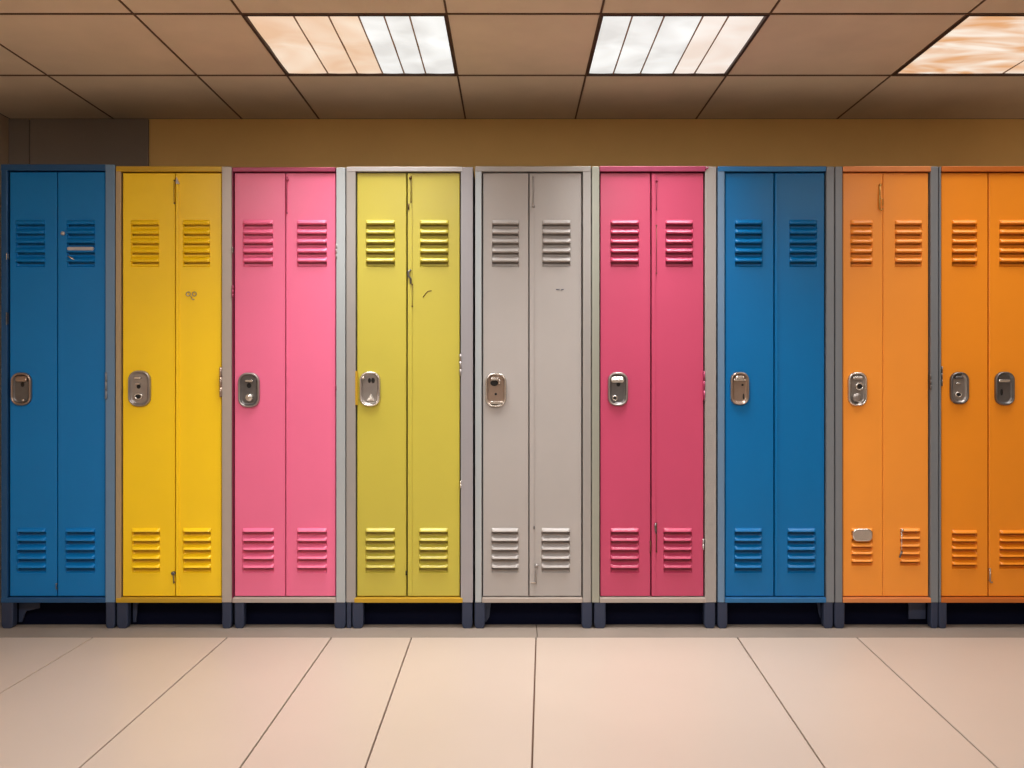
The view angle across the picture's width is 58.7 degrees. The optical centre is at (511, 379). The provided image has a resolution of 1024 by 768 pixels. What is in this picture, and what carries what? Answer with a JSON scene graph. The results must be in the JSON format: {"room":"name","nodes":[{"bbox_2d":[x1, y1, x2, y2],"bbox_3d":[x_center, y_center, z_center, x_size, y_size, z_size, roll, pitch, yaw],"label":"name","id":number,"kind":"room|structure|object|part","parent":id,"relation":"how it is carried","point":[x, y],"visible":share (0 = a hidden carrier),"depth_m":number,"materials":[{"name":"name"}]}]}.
{"room":"school corridor","nodes":[
{"label":"school corridor","id":0,"kind":"room"},
{"bbox_2d":[0,114,8,601],"bbox_3d":[-2.430,-0.102,0.556,0.100,2.270,7.520,0,0,0],"label":"wall","id":1,"kind":"structure","parent":0,"point":[4,121],"depth_m":4.24,"materials":[{"name":"paint"}]},
{"bbox_2d":[0,626,1023,767],"bbox_3d":[0.960,1.078,0.556,6.880,0.090,7.720,0,0,0],"label":"floor","id":2,"kind":"structure","parent":0,"point":[65,702],"depth_m":2.94,"materials":[{"name":"tile"}]},
{"bbox_2d":[0,0,1023,118],"bbox_3d":[0.960,-1.335,0.556,6.880,0.204,7.720,0,0,0],"label":"ceiling","id":3,"kind":"structure","parent":0,"point":[60,59],"depth_m":3.58,"materials":[{"name":"tile"}]},
{"bbox_2d":[242,15,456,75],"bbox_3d":[-0.568,-1.289,3.386,0.692,0.116,0.618,0,0,0],"label":"ceiling light","id":4,"kind":"object","parent":3,"relation":"attached to","point":[301,45],"visible":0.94,"depth_m":3.36,"materials":[{"name":"grey"}]},
{"bbox_2d":[248,16,326,73],"bbox_3d":[-0.825,-1.243,3.386,0.155,0.012,0.600,0,0,0],"label":"diffuser","id":5,"kind":"object","parent":4,"relation":"attached to","point":[286,38],"depth_m":3.36,"materials":[{"name":"beige"}]},
{"bbox_2d":[295,16,355,73],"bbox_3d":[-0.684,-1.243,3.386,0.113,0.012,0.600,0,0,0],"label":"diffuser","id":6,"kind":"object","parent":4,"relation":"attached to","point":[322,35],"depth_m":3.36,"materials":[{"name":"beige"}]},
{"bbox_2d":[330,16,380,73],"bbox_3d":[-0.574,-1.243,3.386,0.096,0.012,0.600,0,0,0],"label":"diffuser","id":7,"kind":"object","parent":4,"relation":"attached to","point":[352,34],"depth_m":3.36,"materials":[{"name":"beige"}]},
{"bbox_2d":[360,16,402,73],"bbox_3d":[-0.479,-1.243,3.386,0.081,0.012,0.600,0,0,0],"label":"diffuser","id":8,"kind":"object","parent":4,"relation":"attached to","point":[377,32],"depth_m":3.36,"materials":[{"name":"white"}]},
{"bbox_2d":[385,16,424,73],"bbox_3d":[-0.393,-1.243,3.386,0.081,0.012,0.600,0,0,0],"label":"diffuser","id":9,"kind":"object","parent":4,"relation":"attached to","point":[401,32],"depth_m":3.36,"materials":[{"name":"white"}]},
{"bbox_2d":[411,16,453,73],"bbox_3d":[-0.290,-1.243,3.386,0.112,0.012,0.600,0,0,0],"label":"diffuser","id":10,"kind":"object","parent":4,"relation":"attached to","point":[430,35],"depth_m":3.37,"materials":[{"name":"white"}]},
{"bbox_2d":[586,15,769,75],"bbox_3d":[0.586,-1.289,3.386,0.570,0.116,0.618,0,0,0],"label":"ceiling light","id":11,"kind":"object","parent":3,"relation":"attached to","point":[624,45],"visible":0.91,"depth_m":3.35,"materials":[{"name":"grey"}]},
{"bbox_2d":[589,16,630,73],"bbox_3d":[0.360,-1.243,3.386,0.094,0.012,0.600,0,0,0],"label":"diffuser","id":12,"kind":"object","parent":11,"relation":"attached to","point":[613,34],"depth_m":3.36,"materials":[{"name":"white"}]},
{"bbox_2d":[614,16,662,73],"bbox_3d":[0.465,-1.243,3.386,0.103,0.012,0.600,0,0,0],"label":"diffuser","id":13,"kind":"object","parent":11,"relation":"attached to","point":[640,37],"depth_m":3.35,"materials":[{"name":"white"}]},
{"bbox_2d":[642,16,701,73],"bbox_3d":[0.585,-1.243,3.386,0.126,0.012,0.600,0,0,0],"label":"diffuser","id":14,"kind":"object","parent":11,"relation":"attached to","point":[672,38],"depth_m":3.35,"materials":[{"name":"white"}]},
{"bbox_2d":[674,16,726,73],"bbox_3d":[0.695,-1.243,3.386,0.081,0.012,0.600,0,0,0],"label":"diffuser","id":15,"kind":"object","parent":11,"relation":"attached to","point":[706,31],"depth_m":3.35,"materials":[{"name":"white"}]},
{"bbox_2d":[696,16,763,73],"bbox_3d":[0.800,-1.243,3.386,0.118,0.012,0.600,0,0,0],"label":"diffuser","id":16,"kind":"object","parent":11,"relation":"attached to","point":[733,34],"depth_m":3.35,"materials":[{"name":"white"}]},
{"bbox_2d":[892,15,1023,75],"bbox_3d":[1.995,-1.289,3.386,0.908,0.116,0.618,0,0,0],"label":"ceiling light","id":17,"kind":"object","parent":3,"relation":"attached to","point":[977,45],"visible":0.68,"depth_m":3.43,"materials":[{"name":"grey"}]},
{"bbox_2d":[1006,61,1023,72],"bbox_3d":[2.212,-1.243,3.386,0.449,0.012,0.600,0,0,0],"label":"diffuser","id":18,"kind":"object","parent":17,"relation":"attached to","point":[1018,67],"depth_m":3.63,"materials":[{"name":"white"}]},
{"bbox_2d":[29,119,1023,175],"bbox_3d":[0.960,-0.102,4.366,6.880,2.270,0.100,0,0,0],"label":"wall","id":19,"kind":"structure","parent":0,"point":[337,143],"depth_m":4.32,"materials":[{"name":"paint"}]},
{"bbox_2d":[9,119,29,163],"bbox_3d":[-2.330,-0.100,4.309,0.096,2.266,0.014,0,0,0],"label":"wall","id":20,"kind":"structure","parent":19,"relation":"attached to","point":[19,129],"depth_m":4.30,"materials":[{"name":"paint"}]},
{"bbox_2d":[30,119,148,165],"bbox_3d":[-1.997,-0.100,4.309,0.559,2.266,0.014,0,0,0],"label":"wall","id":21,"kind":"structure","parent":19,"relation":"attached to","point":[118,142],"depth_m":4.30,"materials":[{"name":"paint"}]},
{"bbox_2d":[0,602,1023,639],"bbox_3d":[0.960,1.038,3.986,6.677,0.011,0.660,0,0,0],"label":"trim","id":22,"kind":"structure","parent":19,"relation":"attached to","point":[411,631],"depth_m":3.76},
{"bbox_2d":[1,164,116,627],"bbox_3d":[-1.888,0.068,4.028,0.474,1.930,0.505,0,0,0],"label":"locker","id":23,"kind":"object","parent":22,"relation":"on","point":[58,221],"visible":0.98,"depth_m":3.80,"materials":[{"name":"blue metal"}]},
{"bbox_3d":[-2.111,0.015,3.806,0.026,1.821,0.040,0,0,0],"label":"frame post","id":24,"kind":"part","parent":23,"relation":"part of","materials":[{"name":"metal"}]},
{"bbox_3d":[-2.100,0.980,3.806,0.050,0.107,0.038,0,0,0],"label":"leg","id":25,"kind":"part","parent":23,"relation":"part of","materials":[{"name":"metal"}]},
{"bbox_2d":[13,375,28,402],"bbox_3d":[-2.042,0.037,3.790,0.067,0.120,0.006,0,0,0],"label":"handle","id":26,"kind":"object","parent":23,"relation":"on","point":[20,382],"depth_m":3.79,"materials":[{"name":"metal"}]},
{"bbox_3d":[-2.042,0.037,3.789,0.085,0.138,0.016,0,0,0],"label":"lock plate","id":27,"kind":"part","parent":23,"relation":"part of","materials":[{"name":"metal"}]},
{"bbox_2d":[15,376,27,381],"bbox_3d":[-2.040,-0.005,3.786,0.050,0.027,0.014,0,0,0],"label":"hood","id":28,"kind":"object","parent":23,"relation":"attached to","point":[17,378],"depth_m":3.78,"materials":[{"name":"metal"}]},
{"bbox_3d":[-1.994,0.017,3.799,0.196,1.767,0.030,0,0,0],"label":"door","id":29,"kind":"part","parent":23,"relation":"part of","materials":[{"name":"metal"}]},
{"bbox_3d":[-1.907,-0.884,3.805,0.434,0.026,0.042,0,0,0],"label":"rail","id":30,"kind":"part","parent":23,"relation":"part of","materials":[{"name":"metal"}]},
{"bbox_3d":[-1.907,0.915,3.805,0.434,0.022,0.042,0,0,0],"label":"rail","id":31,"kind":"part","parent":23,"relation":"part of","materials":[{"name":"metal"}]},
{"bbox_3d":[-1.889,0.979,3.850,0.473,0.106,0.008,0,0,0],"label":"kick plate","id":32,"kind":"part","parent":23,"relation":"part of","materials":[{"name":"metal"}]},
{"bbox_3d":[-1.794,0.017,3.799,0.197,1.767,0.030,0,0,0],"label":"door","id":33,"kind":"part","parent":23,"relation":"part of","materials":[{"name":"metal"}]},
{"bbox_3d":[-1.671,0.015,3.806,0.039,1.821,0.040,0,0,0],"label":"frame post","id":34,"kind":"part","parent":23,"relation":"part of","materials":[{"name":"grey metal"}]},
{"bbox_3d":[-1.671,0.980,3.806,0.038,0.107,0.038,0,0,0],"label":"leg","id":35,"kind":"part","parent":23,"relation":"part of","materials":[{"name":"metal"}]},
{"bbox_2d":[116,166,234,627],"bbox_3d":[-1.407,0.072,4.030,0.482,1.921,0.502,0,0,0],"label":"locker","id":36,"kind":"object","parent":22,"relation":"on","point":[174,223],"visible":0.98,"depth_m":3.80,"materials":[{"name":"metal"}]},
{"bbox_3d":[-1.637,0.019,3.806,0.021,1.812,0.040,0,0,0],"label":"frame post","id":37,"kind":"part","parent":36,"relation":"part of","materials":[{"name":"metal"}]},
{"bbox_3d":[-1.621,0.980,3.806,0.046,0.107,0.038,0,0,0],"label":"leg","id":38,"kind":"part","parent":36,"relation":"part of","materials":[{"name":"metal"}]},
{"bbox_2d":[130,373,147,403],"bbox_3d":[-1.550,0.035,3.790,0.076,0.132,0.006,0,0,0],"label":"handle","id":39,"kind":"object","parent":36,"relation":"on","point":[138,381],"depth_m":3.79,"materials":[{"name":"metal"}]},
{"bbox_3d":[-1.550,0.035,3.789,0.094,0.150,0.016,0,0,0],"label":"lock plate","id":40,"kind":"part","parent":36,"relation":"part of","materials":[{"name":"metal"}]},
{"bbox_3d":[-1.513,0.019,3.799,0.218,1.763,0.030,0,0,0],"label":"door","id":41,"kind":"part","parent":36,"relation":"part of","materials":[{"name":"metal"}]},
{"bbox_3d":[-1.426,-0.877,3.805,0.439,0.022,0.042,0,0,0],"label":"rail","id":42,"kind":"part","parent":36,"relation":"part of","materials":[{"name":"metal"}]},
{"bbox_3d":[-1.426,0.915,3.805,0.439,0.022,0.042,0,0,0],"label":"rail","id":43,"kind":"part","parent":36,"relation":"part of","materials":[{"name":"metal"}]},
{"bbox_3d":[-1.405,0.979,3.850,0.477,0.106,0.008,0,0,0],"label":"kick plate","id":44,"kind":"part","parent":36,"relation":"part of","materials":[{"name":"metal"}]},
{"bbox_3d":[-1.305,0.019,3.799,0.189,1.763,0.030,0,0,0],"label":"door","id":45,"kind":"part","parent":36,"relation":"part of","materials":[{"name":"metal"}]},
{"bbox_3d":[-1.185,0.019,3.806,0.040,1.812,0.040,0,0,0],"label":"frame post","id":46,"kind":"part","parent":36,"relation":"part of","materials":[{"name":"metal"}]},
{"bbox_3d":[-1.186,0.980,3.806,0.039,0.107,0.038,0,0,0],"label":"leg","id":47,"kind":"part","parent":36,"relation":"part of","materials":[{"name":"metal"}]},
{"bbox_2d":[231,167,346,627],"bbox_3d":[-0.929,0.074,4.028,0.474,1.917,0.505,0,0,0],"label":"locker","id":48,"kind":"object","parent":22,"relation":"on","point":[288,249],"visible":0.99,"depth_m":3.80,"materials":[{"name":"metal"}]},
{"bbox_3d":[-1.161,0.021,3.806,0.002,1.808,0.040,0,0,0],"label":"frame post","id":49,"kind":"part","parent":48,"relation":"part of","materials":[{"name":"metal"}]},
{"bbox_3d":[-1.134,0.980,3.806,0.040,0.107,0.038,0,0,0],"label":"leg","id":50,"kind":"part","parent":48,"relation":"part of","materials":[{"name":"metal"}]},
{"bbox_2d":[240,375,256,404],"bbox_3d":[-1.095,0.042,3.790,0.072,0.128,0.006,0,0,0],"label":"handle","id":51,"kind":"object","parent":48,"relation":"on","point":[248,383],"depth_m":3.79,"materials":[{"name":"metal"}]},
{"bbox_3d":[-1.093,0.073,3.784,0.033,0.033,0.017,0,0,0],"label":"turn knob","id":52,"kind":"part","parent":48,"relation":"part of","materials":[{"name":"silver metal"}]},
{"bbox_3d":[-1.095,0.042,3.789,0.090,0.146,0.016,0,0,0],"label":"lock plate","id":53,"kind":"part","parent":48,"relation":"part of","materials":[{"name":"metal"}]},
{"bbox_3d":[-1.050,0.019,3.799,0.211,1.763,0.030,0,0,0],"label":"door","id":54,"kind":"part","parent":48,"relation":"part of","materials":[{"name":"metal"}]},
{"bbox_3d":[-0.948,-0.875,3.805,0.428,0.018,0.042,0,0,0],"label":"rail","id":55,"kind":"part","parent":48,"relation":"part of","materials":[{"name":"metal"}]},
{"bbox_3d":[-0.947,0.915,3.805,0.430,0.022,0.042,0,0,0],"label":"rail","id":56,"kind":"part","parent":48,"relation":"part of","materials":[{"name":"metal"}]},
{"bbox_3d":[-0.923,0.979,3.850,0.462,0.106,0.008,0,0,0],"label":"kick plate","id":57,"kind":"part","parent":48,"relation":"part of","materials":[{"name":"metal"}]},
{"bbox_3d":[-0.838,0.019,3.799,0.205,1.763,0.030,0,0,0],"label":"door","id":58,"kind":"part","parent":48,"relation":"part of","materials":[{"name":"metal"}]},
{"bbox_3d":[-0.716,0.980,3.806,0.048,0.107,0.038,0,0,0],"label":"leg","id":59,"kind":"part","parent":48,"relation":"part of","materials":[{"name":"metal"}]},
{"bbox_3d":[-0.712,0.021,3.806,0.038,1.808,0.040,0,0,0],"label":"frame post","id":60,"kind":"part","parent":48,"relation":"part of","materials":[{"name":"metal"}]},
{"bbox_2d":[346,167,474,627],"bbox_3d":[-0.426,0.073,4.028,0.526,1.919,0.505,0,0,0],"label":"locker","id":61,"kind":"object","parent":22,"relation":"on","point":[410,231],"visible":1,"depth_m":3.80,"materials":[{"name":"metal"}]},
{"bbox_3d":[-0.669,0.020,3.806,0.038,1.810,0.040,0,0,0],"label":"frame post","id":62,"kind":"part","parent":61,"relation":"part of","materials":[{"name":"metal"}]},
{"bbox_3d":[-0.642,0.980,3.806,0.046,0.107,0.038,0,0,0],"label":"leg","id":63,"kind":"part","parent":61,"relation":"part of","materials":[{"name":"metal"}]},
{"bbox_3d":[-0.591,0.037,3.789,0.088,0.146,0.016,0,0,0],"label":"lock plate","id":64,"kind":"part","parent":61,"relation":"part of","materials":[{"name":"silver metal"}]},
{"bbox_2d":[362,374,377,403],"bbox_3d":[-0.591,0.037,3.790,0.070,0.128,0.006,0,0,0],"label":"handle","id":65,"kind":"object","parent":61,"relation":"on","point":[369,381],"depth_m":3.79,"materials":[{"name":"metal"}]},
{"bbox_3d":[-0.543,0.019,3.799,0.205,1.763,0.030,0,0,0],"label":"door","id":66,"kind":"part","parent":61,"relation":"part of","materials":[{"name":"metal"}]},
{"bbox_3d":[-0.446,-0.876,3.805,0.482,0.020,0.042,0,0,0],"label":"rail","id":67,"kind":"part","parent":61,"relation":"part of","materials":[{"name":"metal"}]},
{"bbox_3d":[-0.430,0.915,3.805,0.451,0.022,0.042,0,0,0],"label":"rail","id":68,"kind":"part","parent":61,"relation":"part of","materials":[{"name":"metal"}]},
{"bbox_3d":[-0.444,0.979,3.850,0.479,0.106,0.008,0,0,0],"label":"kick plate","id":69,"kind":"part","parent":61,"relation":"part of","materials":[{"name":"metal"}]},
{"bbox_3d":[-0.326,0.019,3.799,0.216,1.763,0.030,0,0,0],"label":"door","id":70,"kind":"part","parent":61,"relation":"part of","materials":[{"name":"metal"}]},
{"bbox_3d":[-0.188,0.020,3.806,0.051,1.810,0.040,0,0,0],"label":"frame post","id":71,"kind":"part","parent":61,"relation":"part of","materials":[{"name":"metal"}]},
{"bbox_3d":[-0.186,0.980,3.806,0.044,0.107,0.038,0,0,0],"label":"leg","id":72,"kind":"part","parent":61,"relation":"part of","materials":[{"name":"metal"}]},
{"bbox_2d":[475,166,591,627],"bbox_3d":[0.089,0.072,4.031,0.489,1.921,0.500,0,0,0],"label":"locker","id":73,"kind":"object","parent":22,"relation":"on","point":[533,223],"visible":1,"depth_m":3.80,"materials":[{"name":"metal"}]},
{"bbox_3d":[-0.140,0.019,3.806,0.026,1.812,0.040,0,0,0],"label":"frame post","id":74,"kind":"part","parent":73,"relation":"part of","materials":[{"name":"metal"}]},
{"bbox_3d":[-0.134,0.980,3.806,0.043,0.107,0.038,0,0,0],"label":"leg","id":75,"kind":"part","parent":73,"relation":"part of","materials":[{"name":"metal"}]},
{"bbox_2d":[487,375,503,404],"bbox_3d":[-0.068,0.042,3.790,0.072,0.126,0.006,0,0,0],"label":"handle","id":76,"kind":"object","parent":73,"relation":"on","point":[495,383],"depth_m":3.79,"materials":[{"name":"metal"}]},
{"bbox_3d":[-0.068,0.042,3.789,0.090,0.144,0.016,0,0,0],"label":"lock plate","id":77,"kind":"part","parent":73,"relation":"part of","materials":[{"name":"silver metal"}]},
{"bbox_3d":[-0.026,0.019,3.799,0.190,1.763,0.030,0,0,0],"label":"door","id":78,"kind":"part","parent":73,"relation":"part of","materials":[{"name":"metal"}]},
{"bbox_3d":[0.084,0.915,3.805,0.418,0.022,0.042,0,0,0],"label":"rail","id":79,"kind":"part","parent":73,"relation":"part of","materials":[{"name":"metal"}]},
{"bbox_3d":[0.087,-0.877,3.805,0.480,0.022,0.042,0,0,0],"label":"rail","id":80,"kind":"part","parent":73,"relation":"part of","materials":[{"name":"metal"}]},
{"bbox_3d":[0.089,0.979,3.850,0.489,0.106,0.008,0,0,0],"label":"kick plate","id":81,"kind":"part","parent":73,"relation":"part of","materials":[{"name":"metal"}]},
{"bbox_3d":[0.102,0.806,3.789,0.015,0.080,0.015,0,0,0],"label":"latch rod","id":82,"kind":"part","parent":73,"relation":"part of","materials":[{"name":"metal"}]},
{"bbox_3d":[0.181,0.019,3.799,0.216,1.763,0.030,0,0,0],"label":"door","id":83,"kind":"part","parent":73,"relation":"part of","materials":[{"name":"metal"}]},
{"bbox_3d":[0.311,0.980,3.806,0.044,0.107,0.038,0,0,0],"label":"leg","id":84,"kind":"part","parent":73,"relation":"part of","materials":[{"name":"metal"}]},
{"bbox_3d":[0.311,0.019,3.806,0.034,1.812,0.040,0,0,0],"label":"frame post","id":85,"kind":"part","parent":73,"relation":"part of","materials":[{"name":"metal"}]},
{"bbox_2d":[591,166,715,627],"bbox_3d":[0.590,0.072,4.030,0.517,1.921,0.502,0,0,0],"label":"locker","id":86,"kind":"object","parent":22,"relation":"on","point":[653,228],"visible":0.99,"depth_m":3.80,"materials":[{"name":"metal"}]},
{"bbox_3d":[0.347,0.019,3.806,0.032,1.812,0.040,0,0,0],"label":"frame post","id":87,"kind":"part","parent":86,"relation":"part of","materials":[{"name":"metal"}]},
{"bbox_3d":[0.366,0.980,3.806,0.048,0.107,0.038,0,0,0],"label":"leg","id":88,"kind":"part","parent":86,"relation":"part of","materials":[{"name":"metal"}]},
{"bbox_2d":[610,376,624,382],"bbox_3d":[0.439,-0.003,3.786,0.058,0.031,0.014,0,0,0],"label":"hood","id":89,"kind":"object","parent":86,"relation":"attached to","point":[613,379],"depth_m":3.78,"materials":[{"name":"silver metal"}]},
{"bbox_3d":[0.441,0.037,3.789,0.083,0.142,0.016,0,0,0],"label":"lock plate","id":90,"kind":"part","parent":86,"relation":"part of","materials":[{"name":"metal"}]},
{"bbox_2d":[610,374,625,403],"bbox_3d":[0.441,0.037,3.790,0.065,0.124,0.006,0,0,0],"label":"handle","id":91,"kind":"object","parent":86,"relation":"on","point":[617,381],"depth_m":3.79,"materials":[{"name":"metal"}]},
{"bbox_3d":[0.472,0.019,3.799,0.209,1.763,0.030,0,0,0],"label":"door","id":92,"kind":"part","parent":86,"relation":"part of","materials":[{"name":"metal"}]},
{"bbox_3d":[0.594,0.979,3.850,0.504,0.106,0.008,0,0,0],"label":"kick plate","id":93,"kind":"part","parent":86,"relation":"part of","materials":[{"name":"metal"}]},
{"bbox_3d":[0.585,-0.877,3.805,0.442,0.022,0.042,0,0,0],"label":"rail","id":94,"kind":"part","parent":86,"relation":"part of","materials":[{"name":"metal"}]},
{"bbox_3d":[0.585,0.915,3.805,0.441,0.022,0.042,0,0,0],"label":"rail","id":95,"kind":"part","parent":86,"relation":"part of","materials":[{"name":"metal"}]},
{"bbox_3d":[0.601,-0.544,3.792,0.006,0.204,0.008,0,0,0],"label":"latch rod","id":96,"kind":"part","parent":86,"relation":"part of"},
{"bbox_3d":[0.602,-0.779,3.789,0.011,0.142,0.015,0,0,0],"label":"latch rod","id":97,"kind":"part","parent":86,"relation":"part of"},
{"bbox_3d":[0.690,0.019,3.799,0.216,1.763,0.030,0,0,0],"label":"door","id":98,"kind":"part","parent":86,"relation":"part of","materials":[{"name":"metal"}]},
{"bbox_3d":[0.823,0.980,3.806,0.046,0.107,0.038,0,0,0],"label":"leg","id":99,"kind":"part","parent":86,"relation":"part of","materials":[{"name":"metal"}]},
{"bbox_3d":[0.826,0.019,3.806,0.046,1.812,0.040,0,0,0],"label":"frame post","id":100,"kind":"part","parent":86,"relation":"part of","materials":[{"name":"metal"}]},
{"bbox_2d":[715,166,833,627],"bbox_3d":[1.098,0.072,4.030,0.485,1.921,0.501,0,0,0],"label":"locker","id":101,"kind":"object","parent":22,"relation":"on","point":[775,224],"visible":0.99,"depth_m":3.80,"materials":[{"name":"blue metal"}]},
{"bbox_3d":[0.870,0.019,3.806,0.029,1.812,0.040,0,0,0],"label":"frame post","id":102,"kind":"part","parent":101,"relation":"part of","materials":[{"name":"grey metal"}]},
{"bbox_3d":[0.876,0.980,3.806,0.040,0.107,0.038,0,0,0],"label":"leg","id":103,"kind":"part","parent":101,"relation":"part of","materials":[{"name":"metal"}]},
{"bbox_3d":[0.948,0.035,3.789,0.078,0.138,0.016,0,0,0],"label":"lock plate","id":104,"kind":"part","parent":101,"relation":"part of","materials":[{"name":"metal"}]},
{"bbox_2d":[733,374,746,402],"bbox_3d":[0.948,0.035,3.790,0.060,0.120,0.006,0,0,0],"label":"handle","id":105,"kind":"object","parent":101,"relation":"on","point":[739,380],"depth_m":3.79,"materials":[{"name":"metal"}]},
{"bbox_2d":[735,375,744,378],"bbox_3d":[0.948,-0.012,3.786,0.038,0.022,0.014,0,0,0],"label":"hood","id":106,"kind":"object","parent":101,"relation":"attached to","point":[736,376],"depth_m":3.78,"materials":[{"name":"silver metal"}]},
{"bbox_3d":[0.990,0.019,3.799,0.202,1.763,0.030,0,0,0],"label":"door","id":107,"kind":"part","parent":101,"relation":"part of","materials":[{"name":"metal"}]},
{"bbox_3d":[1.095,0.979,3.850,0.480,0.106,0.008,0,0,0],"label":"kick plate","id":108,"kind":"part","parent":101,"relation":"part of","materials":[{"name":"metal"}]},
{"bbox_3d":[1.081,-0.877,3.805,0.450,0.022,0.042,0,0,0],"label":"rail","id":109,"kind":"part","parent":101,"relation":"part of","materials":[{"name":"metal"}]},
{"bbox_3d":[1.096,0.915,3.805,0.420,0.022,0.042,0,0,0],"label":"rail","id":110,"kind":"part","parent":101,"relation":"part of","materials":[{"name":"metal"}]},
{"bbox_3d":[1.199,0.019,3.799,0.206,1.763,0.030,0,0,0],"label":"door","id":111,"kind":"part","parent":101,"relation":"part of","materials":[{"name":"metal"}]},
{"bbox_3d":[1.316,0.980,3.806,0.040,0.107,0.038,0,0,0],"label":"leg","id":112,"kind":"part","parent":101,"relation":"part of","materials":[{"name":"metal"}]},
{"bbox_3d":[1.323,0.019,3.806,0.033,1.812,0.040,0,0,0],"label":"frame post","id":113,"kind":"part","parent":101,"relation":"part of","materials":[{"name":"metal"}]},
{"bbox_2d":[833,166,937,627],"bbox_3d":[1.557,0.072,4.028,0.431,1.921,0.505,0,0,0],"label":"locker","id":114,"kind":"object","parent":22,"relation":"on","point":[886,217],"visible":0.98,"depth_m":3.80,"materials":[{"name":"metal"}]},
{"bbox_3d":[1.359,0.019,3.806,0.029,1.812,0.040,0,0,0],"label":"frame post","id":115,"kind":"part","parent":114,"relation":"part of","materials":[{"name":"metal"}]},
{"bbox_3d":[1.362,0.980,3.806,0.042,0.107,0.038,0,0,0],"label":"leg","id":116,"kind":"part","parent":114,"relation":"part of","materials":[{"name":"metal"}]},
{"bbox_3d":[1.433,0.073,3.784,0.038,0.037,0.017,0,0,0],"label":"turn knob","id":117,"kind":"part","parent":114,"relation":"part of","materials":[{"name":"metal"}]},
{"bbox_3d":[1.438,0.037,3.789,0.079,0.142,0.016,0,0,0],"label":"lock plate","id":118,"kind":"part","parent":114,"relation":"part of","materials":[{"name":"silver metal"}]},
{"bbox_2d":[851,374,864,403],"bbox_3d":[1.438,0.037,3.790,0.061,0.124,0.006,0,0,0],"label":"handle","id":119,"kind":"object","parent":114,"relation":"on","point":[857,380],"depth_m":3.79,"materials":[{"name":"metal"}]},
{"bbox_3d":[1.456,0.644,3.788,0.082,0.053,0.016,0,0,0],"label":"silver plate","id":120,"kind":"part","parent":114,"relation":"part of","materials":[{"name":"silver metal"}]},
{"bbox_3d":[1.462,0.019,3.799,0.167,1.763,0.030,0,0,0],"label":"door","id":121,"kind":"part","parent":114,"relation":"part of","materials":[{"name":"metal"}]},
{"bbox_3d":[1.557,0.979,3.850,0.431,0.106,0.008,0,0,0],"label":"kick plate","id":122,"kind":"part","parent":114,"relation":"part of","materials":[{"name":"metal"}]},
{"bbox_3d":[1.558,-0.877,3.805,0.366,0.022,0.042,0,0,0],"label":"rail","id":123,"kind":"part","parent":114,"relation":"part of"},
{"bbox_3d":[1.558,0.915,3.805,0.366,0.022,0.042,0,0,0],"label":"rail","id":124,"kind":"part","parent":114,"relation":"part of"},
{"bbox_3d":[1.623,0.667,3.789,0.012,0.099,0.015,0,0,0],"label":"latch rod","id":125,"kind":"part","parent":114,"relation":"part of","materials":[{"name":"silver metal"}]},
{"bbox_3d":[1.641,0.019,3.799,0.188,1.763,0.030,0,0,0],"label":"door","id":126,"kind":"part","parent":114,"relation":"part of","materials":[{"name":"metal"}]},
{"bbox_3d":[1.757,0.980,3.806,0.030,0.107,0.038,0,0,0],"label":"leg","id":127,"kind":"part","parent":114,"relation":"part of","materials":[{"name":"metal"}]},
{"bbox_3d":[1.756,0.019,3.806,0.032,1.812,0.040,0,0,0],"label":"frame post","id":128,"kind":"part","parent":114,"relation":"part of","materials":[{"name":"metal"}]},
{"bbox_2d":[937,166,1023,627],"bbox_3d":[2.006,0.072,4.031,0.463,1.921,0.500,0,0,0],"label":"locker","id":129,"kind":"object","parent":22,"relation":"on","point":[981,208],"visible":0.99,"depth_m":3.80,"materials":[{"name":"metal"}]},
{"bbox_3d":[1.780,0.019,3.806,0.007,1.812,0.040,0,0,0],"label":"frame post","id":130,"kind":"part","parent":129,"relation":"part of","materials":[{"name":"metal"}]},
{"bbox_3d":[1.791,0.980,3.806,0.034,0.107,0.038,0,0,0],"label":"leg","id":131,"kind":"part","parent":129,"relation":"part of","materials":[{"name":"metal"}]},
{"bbox_3d":[1.862,0.033,3.789,0.078,0.133,0.016,0,0,0],"label":"lock plate","id":132,"kind":"part","parent":129,"relation":"part of","materials":[{"name":"metal"}]},
{"bbox_2d":[953,374,966,401],"bbox_3d":[1.862,0.033,3.790,0.060,0.115,0.006,0,0,0],"label":"handle","id":133,"kind":"object","parent":129,"relation":"on","point":[959,380],"depth_m":3.79,"materials":[{"name":"metal"}]},
{"bbox_3d":[1.885,0.019,3.799,0.194,1.763,0.030,0,0,0],"label":"door","id":134,"kind":"part","parent":129,"relation":"part of","materials":[{"name":"metal"}]},
{"bbox_3d":[1.988,-0.877,3.805,0.405,0.022,0.042,0,0,0],"label":"rail","id":135,"kind":"part","parent":129,"relation":"part of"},
{"bbox_3d":[1.988,0.915,3.805,0.407,0.022,0.042,0,0,0],"label":"rail","id":136,"kind":"part","parent":129,"relation":"part of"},
{"bbox_3d":[2.006,0.979,3.850,0.463,0.106,0.008,0,0,0],"label":"kick plate","id":137,"kind":"part","parent":129,"relation":"part of","materials":[{"name":"metal"}]},
{"bbox_3d":[1.992,0.814,3.789,0.014,0.062,0.014,0,0,0],"label":"latch rod","id":138,"kind":"part","parent":129,"relation":"part of","materials":[{"name":"metal"}]},
{"bbox_3d":[2.050,0.035,3.789,0.081,0.140,0.016,0,0,0],"label":"lock plate","id":139,"kind":"part","parent":129,"relation":"part of","materials":[{"name":"metal"}]},
{"bbox_2d":[998,374,1012,402],"bbox_3d":[2.050,0.035,3.790,0.063,0.122,0.006,0,0,0],"label":"handle","id":140,"kind":"object","parent":129,"relation":"on","point":[1005,381],"depth_m":3.79,"materials":[{"name":"metal"}]},
{"bbox_3d":[2.088,0.019,3.799,0.201,1.763,0.030,0,0,0],"label":"door","id":141,"kind":"part","parent":129,"relation":"part of","materials":[{"name":"metal"}]}
]}

